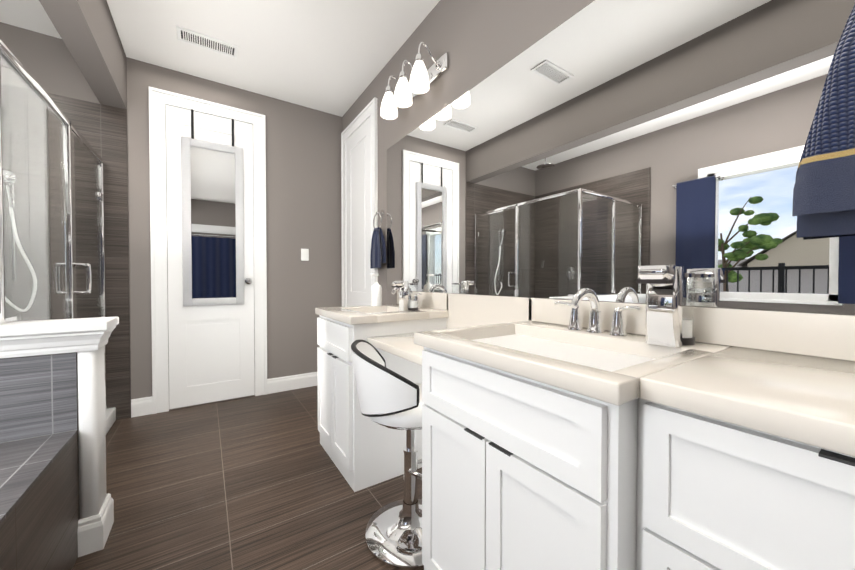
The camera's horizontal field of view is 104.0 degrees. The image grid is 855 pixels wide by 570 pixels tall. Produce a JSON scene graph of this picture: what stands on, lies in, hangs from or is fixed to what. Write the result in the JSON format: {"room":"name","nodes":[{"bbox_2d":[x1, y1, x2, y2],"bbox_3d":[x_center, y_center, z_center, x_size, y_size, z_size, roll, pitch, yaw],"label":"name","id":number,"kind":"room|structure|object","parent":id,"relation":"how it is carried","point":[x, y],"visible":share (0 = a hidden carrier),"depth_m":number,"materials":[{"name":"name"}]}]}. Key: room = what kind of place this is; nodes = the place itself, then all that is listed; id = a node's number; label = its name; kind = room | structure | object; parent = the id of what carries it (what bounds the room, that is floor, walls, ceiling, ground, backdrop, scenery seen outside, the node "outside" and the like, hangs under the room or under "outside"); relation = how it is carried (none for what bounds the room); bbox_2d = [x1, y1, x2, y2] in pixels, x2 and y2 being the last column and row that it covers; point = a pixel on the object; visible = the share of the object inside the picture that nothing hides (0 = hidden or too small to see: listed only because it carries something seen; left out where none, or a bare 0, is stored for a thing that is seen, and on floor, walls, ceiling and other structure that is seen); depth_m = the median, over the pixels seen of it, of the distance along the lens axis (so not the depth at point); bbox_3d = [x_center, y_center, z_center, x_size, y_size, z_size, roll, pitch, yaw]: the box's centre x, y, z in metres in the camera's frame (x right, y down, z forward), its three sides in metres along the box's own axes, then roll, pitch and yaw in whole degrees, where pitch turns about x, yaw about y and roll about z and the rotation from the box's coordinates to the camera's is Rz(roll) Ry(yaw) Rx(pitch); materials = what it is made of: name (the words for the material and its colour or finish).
{"room":"bathroom","nodes":[
{"label":"bathroom","id":0,"kind":"room"},
{"bbox_2d":[0,22,341,409],"bbox_3d":[-2.203,-0.357,2.688,3.470,2.740,0.150,-1,1,-34],"label":"wall","id":1,"kind":"structure","parent":0,"point":[303,177],"depth_m":3.11,"materials":[{"name":"grey paint"}]},
{"bbox_2d":[1,83,130,419],"bbox_3d":[-2.855,-0.149,2.159,1.395,2.340,0.012,-1,1,-34],"label":"wall tile","id":2,"kind":"structure","parent":1,"relation":"attached to","point":[101,129],"depth_m":2.41,"materials":[{"name":"grey tile"}]},
{"bbox_2d":[3,170,36,311],"bbox_3d":[-2.685,-0.275,2.178,0.178,0.909,0.140,-1,1,-34],"label":"shower hose","id":3,"kind":"object","parent":2,"relation":"attached to","point":[13,234],"depth_m":2.18,"materials":[{"name":"silver metal"}]},
{"bbox_2d":[131,396,152,417],"bbox_3d":[-2.219,0.947,2.598,0.128,0.135,0.016,-1,1,-34],"label":"baseboard","id":4,"kind":"structure","parent":1,"relation":"attached to","point":[141,406],"depth_m":2.59,"materials":[{"name":"white wood"}]},
{"bbox_2d":[149,86,266,413],"bbox_3d":[-1.821,-0.265,2.838,0.820,2.550,0.026,-1,1,-34],"label":"door frame","id":5,"kind":"structure","parent":1,"relation":"attached to","point":[159,99],"depth_m":2.66,"materials":[{"name":"white wood"}]},
{"bbox_2d":[166,105,254,408],"bbox_3d":[-1.805,-0.219,2.815,0.614,2.435,0.079,-1,1,-34],"label":"door","id":6,"kind":"structure","parent":1,"relation":"in","point":[211,353],"depth_m":2.82,"materials":[{"name":"white wood"}]},
{"bbox_2d":[181,109,243,305],"bbox_3d":[-1.809,-0.634,2.829,0.437,1.610,0.022,-1,1,-34],"label":"mirror","id":7,"kind":"object","parent":6,"relation":"attached to","point":[212,228],"visible":1,"depth_m":2.82,"materials":[{"name":"white mirror"}]},
{"bbox_2d":[267,372,316,393],"bbox_3d":[-1.181,0.936,3.288,0.725,0.135,0.016,-1,1,-34],"label":"baseboard","id":8,"kind":"structure","parent":1,"relation":"attached to","point":[287,383],"depth_m":3.20,"materials":[{"name":"white wood"}]},
{"bbox_2d":[301,249,308,260],"bbox_3d":[-1.197,-0.296,3.263,0.072,0.116,0.010,-1,1,-34],"label":"switch plate","id":9,"kind":"object","parent":1,"relation":"attached to","point":[304,254],"visible":1,"depth_m":3.26,"materials":[{"name":"white plastic"}]},
{"bbox_2d":[0,0,439,116],"bbox_3d":[-0.723,-1.754,0.445,3.470,0.120,5.590,-1,1,-34],"label":"ceiling","id":10,"kind":"structure","parent":0,"point":[333,57],"depth_m":2.32,"materials":[{"name":"white paint"}]},
{"bbox_2d":[39,0,126,109],"bbox_3d":[-0.900,-1.492,0.331,0.145,0.400,5.190,-1,1,-34],"label":"beam","id":11,"kind":"structure","parent":10,"relation":"attached to","point":[87,31],"depth_m":1.93,"materials":[{"name":"grey paint"}]},
{"bbox_2d":[176,25,237,58],"bbox_3d":[-1.555,-1.716,2.372,0.360,0.012,0.150,-1,1,-34],"label":"ceiling vent","id":12,"kind":"object","parent":10,"relation":"in","point":[191,37],"visible":1,"depth_m":2.36,"materials":[{"name":"white metal"}]},
{"bbox_2d":[72,386,423,569],"bbox_3d":[-0.723,1.106,0.488,3.470,0.120,5.590,-1,1,-34],"label":"floor","id":13,"kind":"structure","parent":0,"point":[259,482],"depth_m":1.64,"materials":[{"name":"tile"}]},
{"bbox_2d":[0,430,77,569],"bbox_3d":[-0.950,0.807,-0.623,1.462,0.510,3.596,-1,1,-34],"label":"tub deck","id":14,"kind":"object","parent":13,"relation":"on","point":[38,503],"visible":0.93,"depth_m":1.04,"materials":[{"name":"tile"}]},
{"bbox_2d":[0,352,79,519],"bbox_3d":[-1.987,0.609,0.930,1.464,0.860,0.140,-1,1,-34],"label":"wall","id":15,"kind":"structure","parent":13,"relation":"on","point":[38,395],"depth_m":1.22,"materials":[{"name":"tile"}]},
{"bbox_2d":[0,317,118,357],"bbox_3d":[-1.948,0.203,0.950,1.558,0.112,0.224,-1,1,-34],"label":"trim","id":16,"kind":"structure","parent":15,"relation":"on","point":[33,338],"depth_m":1.23,"materials":[{"name":"white wood"}]},
{"bbox_2d":[105,407,115,433],"bbox_3d":[-1.994,0.975,1.881,0.120,0.100,1.434,-1,1,-34],"label":"trim","id":17,"kind":"structure","parent":15,"relation":"attached to","point":[110,416],"depth_m":2.39,"materials":[{"name":"white wood"}]},
{"bbox_2d":[0,39,106,408],"bbox_3d":[-2.451,0.014,1.507,1.308,1.828,1.518,-1,1,-34],"label":"shower enclosure","id":18,"kind":"object","parent":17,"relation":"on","point":[68,130],"visible":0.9,"depth_m":1.68,"materials":[{"name":"clear glass"}]},
{"bbox_2d":[77,346,106,518],"bbox_3d":[-1.355,0.603,1.351,0.056,0.860,0.148,-1,1,-34],"label":"wall column","id":19,"kind":"structure","parent":13,"relation":"on","point":[91,427],"depth_m":1.30,"materials":[{"name":"white paint"}]},
{"bbox_2d":[77,493,113,556],"bbox_3d":[-1.410,0.966,1.320,0.221,0.135,0.180,-1,1,-34],"label":"baseboard","id":20,"kind":"structure","parent":19,"relation":"attached to","point":[93,532],"depth_m":1.30,"materials":[{"name":"white wood"}]},
{"bbox_2d":[351,340,423,567],"bbox_3d":[-0.096,0.634,1.392,0.436,0.796,0.434,-1,1,-34],"label":"stool","id":21,"kind":"object","parent":13,"relation":"on","point":[389,398],"visible":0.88,"depth_m":1.27,"materials":[{"name":"white leather"}]},
{"bbox_2d":[315,311,854,569],"bbox_3d":[0.639,0.626,0.657,0.604,0.836,3.966,-1,1,-34],"label":"bathroom vanity","id":22,"kind":"object","parent":13,"relation":"on","point":[546,438],"depth_m":0.67,"materials":[{"name":"white"}]},
{"bbox_2d":[315,303,446,322],"bbox_3d":[-0.293,0.167,2.046,0.608,0.040,0.630,-1,1,-34],"label":"countertop","id":23,"kind":"structure","parent":22,"relation":"on","point":[391,311],"depth_m":1.89,"materials":[{"name":"beige stone"}]},
{"bbox_2d":[370,273,381,305],"bbox_3d":[-0.352,0.032,2.280,0.082,0.222,0.074,-1,1,-34],"label":"soap pump bottle","id":24,"kind":"object","parent":23,"relation":"on","point":[376,293],"visible":1,"depth_m":2.25,"materials":[{"name":"white plastic"}]},
{"bbox_2d":[392,281,417,310],"bbox_3d":[-0.126,0.062,1.951,0.156,0.173,0.077,-1,1,-34],"label":"soap dispenser","id":25,"kind":"object","parent":23,"relation":"on","point":[405,304],"visible":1,"depth_m":1.92,"materials":[{"name":"silver metal"}]},
{"bbox_2d":[391,286,421,307],"bbox_3d":[-0.158,0.069,2.140,0.165,0.152,0.297,-1,1,-34],"label":"faucet","id":26,"kind":"object","parent":23,"relation":"on","point":[395,289],"visible":0.27,"depth_m":2.10,"materials":[{"name":"silver metal"}]},
{"bbox_2d":[411,319,854,446],"bbox_3d":[0.970,0.195,0.153,0.603,0.040,2.771,-1,1,-34],"label":"countertop","id":27,"kind":"structure","parent":22,"relation":"on","point":[809,394],"depth_m":0.64,"materials":[{"name":"beige stone"}]},
{"bbox_2d":[555,288,641,335],"bbox_3d":[0.528,0.085,1.110,0.165,0.152,0.297,-1,1,-34],"label":"faucet","id":28,"kind":"object","parent":27,"relation":"on","point":[595,324],"visible":1,"depth_m":1.12,"materials":[{"name":"silver metal"}]},
{"bbox_2d":[636,265,695,347],"bbox_3d":[0.664,0.056,0.927,0.194,0.215,0.096,-1,1,-34],"label":"soap dispenser","id":29,"kind":"object","parent":27,"relation":"on","point":[668,324],"visible":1,"depth_m":0.89,"materials":[{"name":"silver metal"}]},
{"bbox_2d":[342,0,852,346],"bbox_3d":[0.617,-0.337,1.359,0.150,2.740,5.590,-1,1,-34],"label":"wall","id":30,"kind":"structure","parent":0,"point":[478,41],"depth_m":1.90,"materials":[{"name":"grey paint"}]},
{"bbox_2d":[346,117,370,305],"bbox_3d":[-0.642,-0.223,3.105,0.008,2.435,0.604,-1,1,-34],"label":"door","id":31,"kind":"structure","parent":30,"relation":"in","point":[358,212],"depth_m":3.09,"materials":[{"name":"white wood"}]},
{"bbox_2d":[341,97,377,306],"bbox_3d":[-0.648,-0.269,3.100,0.026,2.550,0.810,-1,1,-34],"label":"door frame","id":32,"kind":"structure","parent":30,"relation":"attached to","point":[363,116],"depth_m":2.90,"materials":[{"name":"white wood"}]},
{"bbox_2d":[370,210,385,267],"bbox_3d":[-0.389,-0.367,2.664,0.076,0.466,0.190,-1,1,-34],"label":"towel","id":33,"kind":"object","parent":30,"relation":"attached to","point":[378,253],"visible":1,"depth_m":2.63,"materials":[{"name":"blue fabric"}]},
{"bbox_2d":[380,42,447,119],"bbox_3d":[-0.110,-1.268,2.104,0.218,0.276,0.520,-1,1,-34],"label":"sconce","id":34,"kind":"object","parent":30,"relation":"attached to","point":[422,79],"visible":1,"depth_m":2.03,"materials":[{"name":"white glass"}]},
{"bbox_2d":[387,0,854,314],"bbox_3d":[0.347,-0.495,1.621,0.006,1.093,2.390,-1,1,-34],"label":"wall mirror","id":35,"kind":"object","parent":30,"relation":"attached to","point":[603,149],"visible":1,"depth_m":1.11,"materials":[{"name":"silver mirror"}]},
{"bbox_2d":[397,291,854,358],"bbox_3d":[0.881,0.170,0.817,0.015,0.210,3.976,-1,1,-34],"label":"backsplash","id":36,"kind":"structure","parent":30,"relation":"attached to","point":[831,335],"depth_m":0.92,"materials":[{"name":"beige stone"}]},
{"bbox_2d":[792,5,854,237],"bbox_3d":[0.943,-0.434,0.643,0.098,0.651,0.310,-1,1,-34],"label":"towel","id":37,"kind":"object","parent":30,"relation":"attached to","point":[824,196],"visible":1,"depth_m":0.71,"materials":[{"name":"blue fabric"}]}
]}

